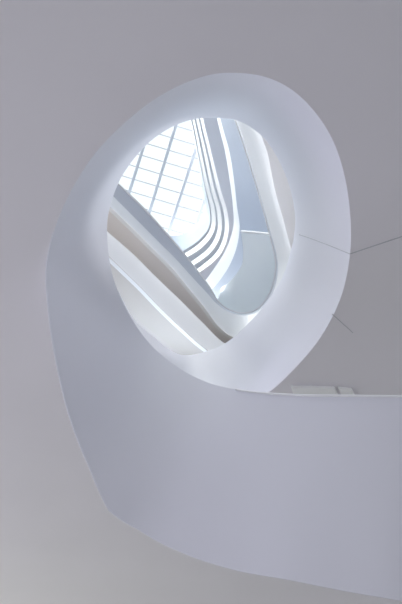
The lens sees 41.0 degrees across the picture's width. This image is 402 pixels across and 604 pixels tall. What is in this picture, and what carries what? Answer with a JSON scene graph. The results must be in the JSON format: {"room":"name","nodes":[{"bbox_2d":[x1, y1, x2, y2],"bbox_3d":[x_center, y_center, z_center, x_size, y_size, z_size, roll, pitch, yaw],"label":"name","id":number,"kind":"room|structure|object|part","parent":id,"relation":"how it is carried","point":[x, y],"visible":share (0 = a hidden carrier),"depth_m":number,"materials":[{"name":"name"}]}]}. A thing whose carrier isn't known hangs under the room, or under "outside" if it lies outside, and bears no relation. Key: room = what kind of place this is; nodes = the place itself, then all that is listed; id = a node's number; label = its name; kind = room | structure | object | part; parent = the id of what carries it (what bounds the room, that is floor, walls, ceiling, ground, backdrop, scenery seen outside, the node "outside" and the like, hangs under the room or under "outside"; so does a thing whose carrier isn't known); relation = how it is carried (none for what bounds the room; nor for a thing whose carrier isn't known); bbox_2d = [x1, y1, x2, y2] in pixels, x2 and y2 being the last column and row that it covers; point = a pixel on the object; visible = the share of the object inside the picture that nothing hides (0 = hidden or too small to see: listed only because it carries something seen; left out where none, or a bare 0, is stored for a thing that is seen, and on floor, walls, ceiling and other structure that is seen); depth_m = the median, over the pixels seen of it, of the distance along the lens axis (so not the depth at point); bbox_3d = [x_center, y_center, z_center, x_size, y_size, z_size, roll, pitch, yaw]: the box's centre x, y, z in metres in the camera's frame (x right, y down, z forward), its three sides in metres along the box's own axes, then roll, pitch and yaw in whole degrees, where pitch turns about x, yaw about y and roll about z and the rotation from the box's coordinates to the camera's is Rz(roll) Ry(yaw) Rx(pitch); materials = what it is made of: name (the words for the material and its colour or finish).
{"room":"building atrium","nodes":[
{"label":"building atrium","id":0,"kind":"room"},
{"bbox_2d":[110,264,207,354],"bbox_3d":[0.000,-1.704,9.810,44.000,0.020,44.000,0,-50,0],"label":"ceiling","id":1,"kind":"structure","parent":0,"point":[143,312],"depth_m":11.54,"materials":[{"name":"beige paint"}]},
{"bbox_2d":[107,232,224,351],"bbox_3d":[-0.504,-2.323,9.857,4.669,0.947,10.375,-16,-52,13],"label":"parapet","id":2,"kind":"object","parent":1,"relation":"attached to","point":[173,309],"visible":0.29,"depth_m":11.64,"materials":[{"name":"white paint"}]},
{"bbox_2d":[122,124,204,233],"bbox_3d":[-13.876,-11.198,33.911,33.037,0.350,34.401,0,-50,0],"label":"skylight","id":3,"kind":"object","parent":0,"point":[168,150],"visible":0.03,"depth_m":36.26,"materials":[{"name":"metal"}]},
{"bbox_2d":[183,120,211,252],"bbox_3d":[0.000,-12.399,28.778,72.000,0.030,72.000,0,-50,0],"label":"ceiling","id":4,"kind":"structure","parent":0,"point":[208,230],"depth_m":34.69,"materials":[{"name":"paint"}]},
{"bbox_2d":[170,120,209,250],"bbox_3d":[-9.662,-13.138,29.424,20.672,2.059,24.012,0,-50,0],"label":"parapet","id":5,"kind":"object","parent":4,"relation":"attached to","point":[184,241],"visible":0.48,"depth_m":36.25,"materials":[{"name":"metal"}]},
{"bbox_2d":[0,0,401,603],"bbox_3d":[0.000,0.487,5.643,32.000,0.020,32.000,0,-50,0],"label":"ceiling","id":6,"kind":"structure","parent":0,"point":[73,72],"depth_m":4.46,"materials":[{"name":"paint"}]},
{"bbox_2d":[291,385,337,394],"bbox_3d":[1.310,1.049,6.089,0.611,0.040,0.285,0,-50,0],"label":"ceiling panel","id":7,"kind":"object","parent":6,"relation":"attached to","point":[327,390],"visible":0.5,"depth_m":6.01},
{"bbox_2d":[338,387,354,394],"bbox_3d":[1.671,1.056,6.095,0.133,0.040,0.361,-21,-53,17],"label":"ceiling panel","id":8,"kind":"object","parent":6,"relation":"attached to","point":[343,390],"visible":0.5,"depth_m":6.03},
{"bbox_2d":[350,236,401,253],"bbox_3d":[1.822,-0.595,4.721,1.038,0.006,0.010,-18,-52,15],"label":"trim","id":9,"kind":"structure","parent":6,"relation":"attached to","point":[400,236],"depth_m":4.79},
{"bbox_2d":[107,137,294,342],"bbox_3d":[0.000,-2.095,11.831,48.000,0.020,48.000,0,-50,0],"label":"ceiling","id":10,"kind":"structure","parent":0,"point":[115,227],"depth_m":12.40,"materials":[{"name":"paint"}]},
{"bbox_2d":[109,121,290,338],"bbox_3d":[-1.072,-3.198,11.681,5.289,1.257,11.372,-11,-51,9],"label":"parapet","id":11,"kind":"object","parent":10,"relation":"attached to","point":[232,324],"visible":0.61,"depth_m":12.97,"materials":[{"name":"white paint"}]},
{"bbox_2d":[113,120,277,315],"bbox_3d":[-1.282,-3.492,12.733,5.042,0.872,11.827,-12,-51,10],"label":"rail","id":12,"kind":"object","parent":11,"relation":"on","point":[123,197],"visible":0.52,"depth_m":14.25,"materials":[{"name":"white paint"}]},
{"bbox_2d":[218,230,274,311],"bbox_3d":[1.635,-0.993,16.076,1.586,1.008,3.158,16,-52,-13],"label":"glass screen","id":13,"kind":"object","parent":12,"relation":"on","point":[248,289],"visible":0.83,"depth_m":16.32,"materials":[{"name":"white glass"}]},
{"bbox_3d":[1.594,-1.971,15.272,0.981,0.982,0.060,-26,-55,20],"label":"screen rail","id":14,"kind":"part","parent":13,"relation":"part of","materials":[{"name":"white metal"}]},
{"bbox_2d":[189,119,217,260],"bbox_3d":[0.000,-11.558,26.220,60.000,0.030,60.000,0,-50,0],"label":"ceiling","id":15,"kind":"structure","parent":0,"point":[193,257],"depth_m":31.75,"materials":[{"name":"paint"}]},
{"bbox_2d":[185,119,215,257],"bbox_3d":[-5.468,-12.643,25.934,23.131,1.064,16.824,29,-56,-22],"label":"parapet","id":16,"kind":"object","parent":15,"relation":"attached to","point":[204,242],"visible":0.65,"depth_m":32.06,"materials":[{"name":"white paint"}]},
{"bbox_2d":[195,118,224,268],"bbox_3d":[0.000,-9.308,23.539,60.000,0.030,60.000,0,-50,0],"label":"ceiling","id":17,"kind":"structure","parent":0,"point":[213,253],"depth_m":27.50,"materials":[{"name":"paint"}]},
{"bbox_2d":[191,119,221,265],"bbox_3d":[-4.559,-10.815,22.897,20.968,1.063,14.832,31,-56,-23],"label":"parapet","id":18,"kind":"object","parent":17,"relation":"attached to","point":[211,248],"visible":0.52,"depth_m":28.15,"materials":[{"name":"white paint"}]},
{"bbox_2d":[201,118,233,279],"bbox_3d":[0.000,-7.058,20.858,60.000,0.030,60.000,0,-50,0],"label":"ceiling","id":19,"kind":"structure","parent":0,"point":[216,144],"depth_m":22.14,"materials":[{"name":"paint"}]},
{"bbox_2d":[197,118,228,272],"bbox_3d":[-3.731,-9.101,19.766,18.566,1.061,12.802,31,-57,-23],"label":"parapet","id":20,"kind":"object","parent":19,"relation":"attached to","point":[224,241],"visible":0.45,"depth_m":24.16,"materials":[{"name":"white paint"}]},
{"bbox_2d":[45,73,401,600],"bbox_3d":[0.113,0.370,4.830,3.543,4.684,4.344,36,-59,-26],"label":"parapet","id":21,"kind":"object","parent":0,"point":[195,453],"visible":1,"depth_m":4.50,"materials":[{"name":"white paint"}]},
{"bbox_2d":[212,118,267,298],"bbox_3d":[-3.211,-4.496,16.119,10.107,3.586,15.672,-13,-51,11],"label":"parapet","id":22,"kind":"object","parent":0,"point":[250,213],"visible":0.19,"depth_m":17.88,"materials":[{"name":"white paint"}]},
{"bbox_2d":[206,118,239,288],"bbox_3d":[-4.065,-5.799,17.968,9.828,1.049,15.999,-8,-50,7],"label":"parapet","id":23,"kind":"object","parent":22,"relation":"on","point":[223,264],"visible":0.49,"depth_m":20.77,"materials":[{"name":"white paint"}]}
]}

